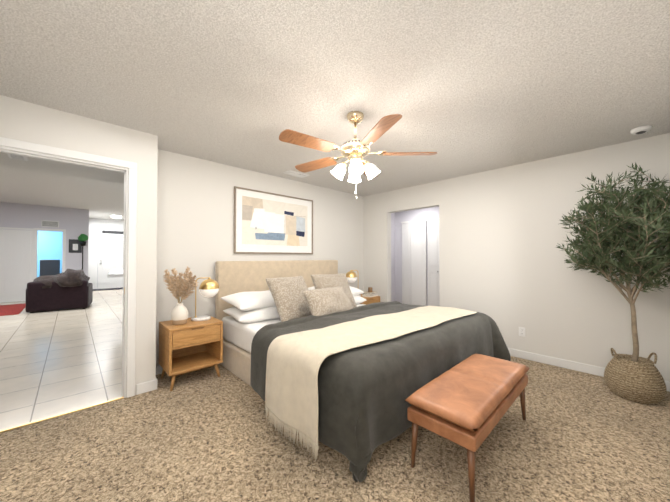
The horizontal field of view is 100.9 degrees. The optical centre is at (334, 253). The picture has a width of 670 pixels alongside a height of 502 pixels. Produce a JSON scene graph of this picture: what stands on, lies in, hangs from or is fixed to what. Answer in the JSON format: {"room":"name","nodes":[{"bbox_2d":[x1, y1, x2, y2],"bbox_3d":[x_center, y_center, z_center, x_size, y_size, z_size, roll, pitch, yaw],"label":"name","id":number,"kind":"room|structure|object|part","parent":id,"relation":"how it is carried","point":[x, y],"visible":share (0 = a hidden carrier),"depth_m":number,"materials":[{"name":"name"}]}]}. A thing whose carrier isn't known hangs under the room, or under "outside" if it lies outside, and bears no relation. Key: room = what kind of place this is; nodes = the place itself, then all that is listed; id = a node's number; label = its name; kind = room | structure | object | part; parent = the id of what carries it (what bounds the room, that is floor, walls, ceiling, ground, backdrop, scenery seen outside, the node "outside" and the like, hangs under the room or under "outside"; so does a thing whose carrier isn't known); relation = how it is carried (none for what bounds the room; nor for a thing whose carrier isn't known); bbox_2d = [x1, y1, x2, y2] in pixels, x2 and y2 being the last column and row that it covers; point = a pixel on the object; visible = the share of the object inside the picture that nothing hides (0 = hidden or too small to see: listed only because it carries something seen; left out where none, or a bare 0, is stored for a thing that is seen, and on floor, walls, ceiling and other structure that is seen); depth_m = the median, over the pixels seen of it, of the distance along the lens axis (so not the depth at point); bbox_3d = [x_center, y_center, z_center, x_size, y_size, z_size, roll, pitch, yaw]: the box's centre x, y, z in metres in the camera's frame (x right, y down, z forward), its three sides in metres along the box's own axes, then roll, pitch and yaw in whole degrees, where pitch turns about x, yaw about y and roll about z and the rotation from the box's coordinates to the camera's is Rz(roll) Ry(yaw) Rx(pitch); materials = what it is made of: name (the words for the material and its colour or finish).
{"room":"bedroom","nodes":[
{"label":"bedroom","id":0,"kind":"room"},
{"bbox_2d":[0,202,88,282],"bbox_3d":[-9.685,-0.035,7.340,4.680,2.800,0.100,1,-1,-44],"label":"wall","id":1,"kind":"structure","parent":0,"point":[75,223],"depth_m":8.47,"materials":[{"name":"white paint"}]},
{"bbox_2d":[0,229,30,302],"bbox_3d":[-9.145,0.350,7.733,0.850,2.030,0.052,1,-1,-44],"label":"closet door","id":2,"kind":"structure","parent":1,"relation":"in","point":[15,262],"depth_m":7.80,"materials":[{"name":"white wood"}]},
{"bbox_2d":[0,227,33,281],"bbox_3d":[-9.165,0.321,7.753,0.950,2.100,0.012,1,-1,-44],"label":"trim","id":3,"kind":"structure","parent":1,"relation":"attached to","point":[32,239],"depth_m":8.05,"materials":[{"name":"white wood"}]},
{"bbox_2d":[33,228,65,279],"bbox_3d":[-8.575,0.319,8.309,0.670,2.120,0.018,1,-1,-44],"label":"door frame","id":4,"kind":"structure","parent":1,"relation":"attached to","point":[35,251],"depth_m":8.19,"materials":[{"name":"white wood"}]},
{"bbox_2d":[41,220,58,226],"bbox_3d":[-8.576,-0.886,8.326,0.370,0.190,0.017,1,-1,-44],"label":"air vent","id":5,"kind":"object","parent":1,"relation":"in","point":[45,223],"visible":1,"depth_m":8.31,"materials":[{"name":"white metal"}]},
{"bbox_2d":[69,239,81,252],"bbox_3d":[-8.171,-0.226,8.697,0.300,0.420,0.024,1,-1,-44],"label":"framed picture","id":6,"kind":"object","parent":1,"relation":"attached to","point":[75,246],"visible":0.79,"depth_m":8.68,"materials":[{"name":"grey wood"}]},
{"bbox_2d":[37,231,62,276],"bbox_3d":[-10.846,-0.008,9.272,3.500,2.800,0.100,1,-1,-44],"label":"wall","id":7,"kind":"structure","parent":0,"point":[49,245],"depth_m":9.84,"materials":[{"name":"blue paint"}]},
{"bbox_2d":[0,289,123,430],"bbox_3d":[-6.154,1.371,6.423,8.800,0.044,11.568,1,-1,-44],"label":"floor","id":8,"kind":"structure","parent":0,"point":[54,362],"depth_m":3.40,"materials":[{"name":"white tile"}]},
{"bbox_2d":[0,303,24,315],"bbox_3d":[-8.150,1.343,6.332,1.380,0.010,1.950,1,-1,-44],"label":"rug","id":9,"kind":"object","parent":8,"relation":"on","point":[13,309],"visible":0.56,"depth_m":6.60,"materials":[{"name":"red fabric"}]},
{"bbox_2d":[40,260,59,275],"bbox_3d":[-9.121,0.796,8.826,0.589,1.180,0.608,1,-1,-44],"label":"desk chair","id":10,"kind":"object","parent":8,"relation":"on","point":[49,267],"visible":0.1,"depth_m":8.99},
{"bbox_2d":[25,269,92,312],"bbox_3d":[-6.662,0.862,6.738,1.066,0.990,0.972,1,-1,-36],"label":"sofa","id":11,"kind":"object","parent":8,"relation":"on","point":[70,289],"visible":0.98,"depth_m":6.45,"materials":[{"name":"brown leather"}]},
{"bbox_2d":[78,234,87,268],"bbox_3d":[-7.946,0.383,8.702,0.245,2.002,0.245,1,-1,-44],"label":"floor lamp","id":12,"kind":"object","parent":8,"relation":"on","point":[82,238],"visible":0.77,"depth_m":8.67,"materials":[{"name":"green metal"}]},
{"bbox_2d":[93,287,122,290],"bbox_3d":[-8.771,1.404,10.916,1.300,0.014,0.650,1,-1,-44],"label":"doormat","id":13,"kind":"object","parent":8,"relation":"on","point":[107,289],"visible":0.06,"depth_m":10.64,"materials":[{"name":"grey"}]},
{"bbox_2d":[107,269,122,276],"bbox_3d":[-3.943,0.507,5.524,0.860,1.666,2.473,1,-1,-38],"label":"wall","id":14,"kind":"structure","parent":8,"relation":"on","point":[115,273],"depth_m":4.54,"materials":[{"name":"white paint"}]},
{"bbox_2d":[0,95,157,394],"bbox_3d":[-2.277,0.075,2.212,1.430,2.440,0.120,1,-1,-44],"label":"wall","id":15,"kind":"structure","parent":0,"point":[21,120],"depth_m":2.54,"materials":[{"name":"white paint"}]},
{"bbox_2d":[0,137,136,397],"bbox_3d":[-2.221,0.229,2.263,0.949,2.132,0.156,1,-1,-44],"label":"door frame","id":16,"kind":"structure","parent":15,"relation":"attached to","point":[129,281],"depth_m":2.50,"materials":[{"name":"white wood"}]},
{"bbox_2d":[147,378,156,390],"bbox_3d":[-1.836,1.255,2.765,0.034,0.095,0.364,1,-1,-44],"label":"baseboard","id":17,"kind":"structure","parent":15,"relation":"attached to","point":[152,384],"depth_m":2.62,"materials":[{"name":"white wood"}]},
{"bbox_2d":[89,218,123,288],"bbox_3d":[-8.312,0.030,12.027,3.970,2.800,0.100,1,-1,-44],"label":"wall","id":18,"kind":"structure","parent":0,"point":[96,225],"depth_m":10.90,"materials":[{"name":"white paint"}]},
{"bbox_2d":[95,235,122,288],"bbox_3d":[-9.039,0.359,11.249,1.090,2.120,0.018,1,-1,-44],"label":"door frame","id":19,"kind":"structure","parent":18,"relation":"attached to","point":[96,251],"depth_m":10.90,"materials":[{"name":"white wood"}]},
{"bbox_2d":[97,238,122,288],"bbox_3d":[-9.052,0.399,11.262,0.930,2.030,0.098,1,-1,-44],"label":"front door","id":20,"kind":"structure","parent":18,"relation":"in","point":[110,254],"depth_m":11.19,"materials":[{"name":"white wood"}]},
{"bbox_2d":[102,230,123,233],"bbox_3d":[-9.035,-0.855,11.269,0.700,0.110,0.020,1,-1,-44],"label":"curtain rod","id":21,"kind":"object","parent":18,"relation":"attached to","point":[115,232],"visible":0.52,"depth_m":11.26,"materials":[{"name":"grey metal"}]},
{"bbox_2d":[156,149,363,365],"bbox_3d":[-0.709,0.102,4.227,3.620,2.440,0.120,1,-1,-44],"label":"wall","id":22,"kind":"structure","parent":0,"point":[195,215],"depth_m":3.40,"materials":[{"name":"white paint"}]},
{"bbox_2d":[156,365,165,374],"bbox_3d":[-0.707,1.274,4.121,3.500,0.095,0.014,1,-1,-44],"label":"baseboard","id":23,"kind":"structure","parent":22,"relation":"attached to","point":[159,369],"depth_m":2.98,"materials":[{"name":"white"}]},
{"bbox_2d":[234,186,312,253],"bbox_3d":[-0.831,-0.425,4.014,1.300,0.870,0.028,1,-1,-44],"label":"framed art","id":24,"kind":"object","parent":22,"relation":"attached to","point":[268,223],"visible":1,"depth_m":3.94,"materials":[{"name":"white paper"}]},
{"bbox_2d":[0,356,669,501],"bbox_3d":[0.560,1.328,2.795,6.370,0.050,4.280,1,-1,-44],"label":"floor carpet","id":25,"kind":"object","parent":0,"point":[207,434],"depth_m":1.76,"materials":[{"name":"beige carpet"}]},
{"bbox_2d":[0,397,123,432],"bbox_3d":[-2.186,1.300,2.211,0.793,0.029,0.026,1,-1,-44],"label":"threshold","id":26,"kind":"object","parent":25,"relation":"on","point":[41,420],"visible":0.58,"depth_m":2.19,"materials":[{"name":"gold metal"}]},
{"bbox_2d":[159,317,222,390],"bbox_3d":[-1.516,1.014,2.908,0.500,0.588,0.440,1,-1,-44],"label":"nightstand","id":27,"kind":"object","parent":25,"relation":"on","point":[190,345],"visible":0.96,"depth_m":2.81,"materials":[{"name":"brown wood"}]},
{"bbox_2d":[164,266,198,324],"bbox_3d":[-1.581,0.424,2.817,0.278,0.587,0.327,1,-1,-44],"label":"vase","id":28,"kind":"object","parent":27,"relation":"on","point":[179,287],"visible":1,"depth_m":2.79,"materials":[{"name":"beige ceramic"}]},
{"bbox_2d":[191,277,218,320],"bbox_3d":[-1.416,0.491,3.025,0.278,0.458,0.204,0,-1,-16],"label":"table lamp","id":29,"kind":"object","parent":27,"relation":"on","point":[209,287],"visible":0.98,"depth_m":2.98,"materials":[{"name":"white metal"}]},
{"bbox_2d":[215,260,510,482],"bbox_3d":[0.192,0.700,3.150,2.617,1.215,2.635,1,-1,-44],"label":"bed","id":30,"kind":"object","parent":25,"relation":"on","point":[314,352],"visible":0.96,"depth_m":2.17,"materials":[{"name":"beige fabric"}]},
{"bbox_2d":[221,290,275,310],"bbox_3d":[-0.888,0.556,3.335,0.866,0.186,0.558,1,-1,-44],"label":"pillow","id":31,"kind":"object","parent":30,"relation":"on","point":[251,300],"depth_m":3.12,"materials":[{"name":"white fabric"}]},
{"bbox_2d":[223,306,279,322],"bbox_3d":[-0.833,0.687,3.304,0.907,0.182,0.584,1,-1,-44],"label":"pillow","id":32,"kind":"object","parent":30,"relation":"on","point":[247,314],"depth_m":3.05,"materials":[{"name":"white fabric"}]},
{"bbox_3d":[0.060,0.701,3.235,2.020,1.215,2.330,1,-1,-44],"label":"frame","id":33,"kind":"part","parent":30,"relation":"part of","materials":[{"name":"beige fabric"}]},
{"bbox_3d":[0.090,0.893,3.202,1.960,0.270,2.205,1,-1,-44],"label":"mattress","id":34,"kind":"part","parent":30,"relation":"part of","materials":[{"name":"white fabric"}]},
{"bbox_2d":[308,286,363,295],"bbox_3d":[-0.004,0.568,4.176,0.858,0.190,0.544,1,-1,-44],"label":"pillow","id":35,"kind":"object","parent":30,"relation":"on","point":[355,291],"depth_m":4.17,"materials":[{"name":"beige fabric"}]},
{"bbox_2d":[353,295,366,303],"bbox_3d":[0.022,0.698,4.117,0.898,0.189,0.569,1,-1,-44],"label":"pillow","id":36,"kind":"object","parent":30,"relation":"on","point":[358,299],"depth_m":4.14,"materials":[{"name":"white fabric"}]},
{"bbox_2d":[265,306,476,445],"bbox_3d":[0.507,0.870,2.504,2.179,0.515,0.729,1,-1,-44],"label":"throw","id":37,"kind":"object","parent":30,"relation":"on","point":[309,373],"depth_m":1.84,"materials":[{"name":"beige fabric"}]},
{"bbox_2d":[359,294,379,304],"bbox_3d":[0.458,1.039,4.786,0.500,0.588,0.440,1,-1,-44],"label":"nightstand","id":38,"kind":"object","parent":25,"relation":"on","point":[374,299],"visible":0.17,"depth_m":4.65,"materials":[{"name":"brown wood"}]},
{"bbox_2d":[346,270,360,296],"bbox_3d":[0.312,0.515,4.772,0.278,0.458,0.204,0,-1,-24],"label":"table lamp","id":39,"kind":"object","parent":38,"relation":"on","point":[351,276],"visible":0.75,"depth_m":4.69,"materials":[{"name":"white metal"}]},
{"bbox_2d":[362,287,377,296],"bbox_3d":[0.614,0.670,4.816,0.181,0.150,0.241,-1,-1,38],"label":"books","id":40,"kind":"object","parent":38,"relation":"on","point":[369,293],"visible":0.96,"depth_m":4.76,"materials":[{"name":"white paper"}]},
{"bbox_2d":[405,354,529,501],"bbox_3d":[0.970,1.070,1.911,1.120,0.443,0.410,1,-1,-44],"label":"bench","id":41,"kind":"object","parent":25,"relation":"on","point":[467,403],"visible":1,"depth_m":1.66,"materials":[{"name":"brown leather"}]},
{"bbox_2d":[556,162,669,403],"bbox_3d":[2.562,0.246,2.549,0.865,2.106,0.819,1,-1,-44],"label":"tree","id":42,"kind":"object","parent":25,"relation":"on","point":[634,377],"visible":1,"depth_m":2.41,"materials":[{"name":"green plant"}]},
{"bbox_2d":[0,0,669,219],"bbox_3d":[-4.493,-1.329,5.548,9.950,0.460,15.180,1,-1,-44],"label":"ceiling","id":43,"kind":"structure","parent":0,"point":[464,87],"depth_m":1.83,"materials":[{"name":"white paint"}]},
{"bbox_2d":[7,153,27,160],"bbox_3d":[-3.643,-1.123,3.165,0.150,0.018,0.400,1,-1,-44],"label":"ceiling vent","id":44,"kind":"object","parent":43,"relation":"in","point":[18,157],"visible":0.62,"depth_m":3.21,"materials":[{"name":"white metal"}]},
{"bbox_2d":[283,170,308,177],"bbox_3d":[-0.548,-1.113,3.900,0.340,0.018,0.160,1,-1,-44],"label":"ceiling vent","id":45,"kind":"object","parent":43,"relation":"in","point":[294,173],"visible":1,"depth_m":3.87,"materials":[{"name":"white metal"}]},
{"bbox_2d":[279,111,436,199],"bbox_3d":[0.130,-0.787,2.287,1.263,0.714,1.263,1,-1,-44],"label":"ceiling fan","id":46,"kind":"object","parent":43,"relation":"hanging from","point":[355,151],"visible":1,"depth_m":2.20,"materials":[{"name":"brown wood"}]},
{"bbox_3d":[0.174,-0.580,2.285,0.061,0.299,0.067,1,-1,-44],"label":"chain","id":47,"kind":"part","parent":46,"relation":"part of","materials":[{"name":"silver metal"}]},
{"bbox_2d":[630,125,651,134],"bbox_3d":[2.799,-1.121,2.529,0.134,0.040,0.134,1,-1,-44],"label":"smoke detector","id":48,"kind":"object","parent":43,"relation":"attached to","point":[641,130],"visible":1,"depth_m":2.50,"materials":[{"name":"white plastic"}]},
{"bbox_2d":[391,212,394,301],"bbox_3d":[0.906,0.127,6.025,1.200,2.440,0.100,1,-1,-44],"label":"wall","id":49,"kind":"structure","parent":0,"point":[392,214],"depth_m":6.37,"materials":[{"name":"white paint"}]},
{"bbox_2d":[395,206,438,305],"bbox_3d":[2.019,0.125,5.828,0.100,2.440,1.920,1,-1,-44],"label":"wall","id":50,"kind":"structure","parent":0,"point":[397,218],"depth_m":6.29,"materials":[{"name":"white paint"}]},
{"bbox_2d":[401,218,439,305],"bbox_3d":[1.912,0.304,5.772,0.108,2.040,1.250,1,-1,-44],"label":"bifold closet door","id":51,"kind":"structure","parent":50,"relation":"in","point":[414,281],"depth_m":5.86,"materials":[{"name":"white wood"}]},
{"bbox_2d":[364,133,669,380],"bbox_3d":[1.972,0.099,3.948,0.120,2.440,3.980,1,-1,-44],"label":"wall","id":52,"kind":"structure","parent":0,"point":[503,265],"depth_m":3.37,"materials":[{"name":"white paint"}]},
{"bbox_2d":[519,327,524,336],"bbox_3d":[2.338,0.982,3.456,0.008,0.114,0.070,1,-1,-44],"label":"outlet","id":53,"kind":"object","parent":52,"relation":"attached to","point":[521,331],"visible":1,"depth_m":3.45,"materials":[{"name":"white plastic"}]},
{"bbox_2d":[508,348,669,391],"bbox_3d":[2.400,1.263,3.387,0.018,0.095,2.320,1,-1,-44],"label":"baseboard","id":54,"kind":"structure","parent":52,"relation":"attached to","point":[586,368],"depth_m":3.17,"materials":[{"name":"white wood"}]}
]}

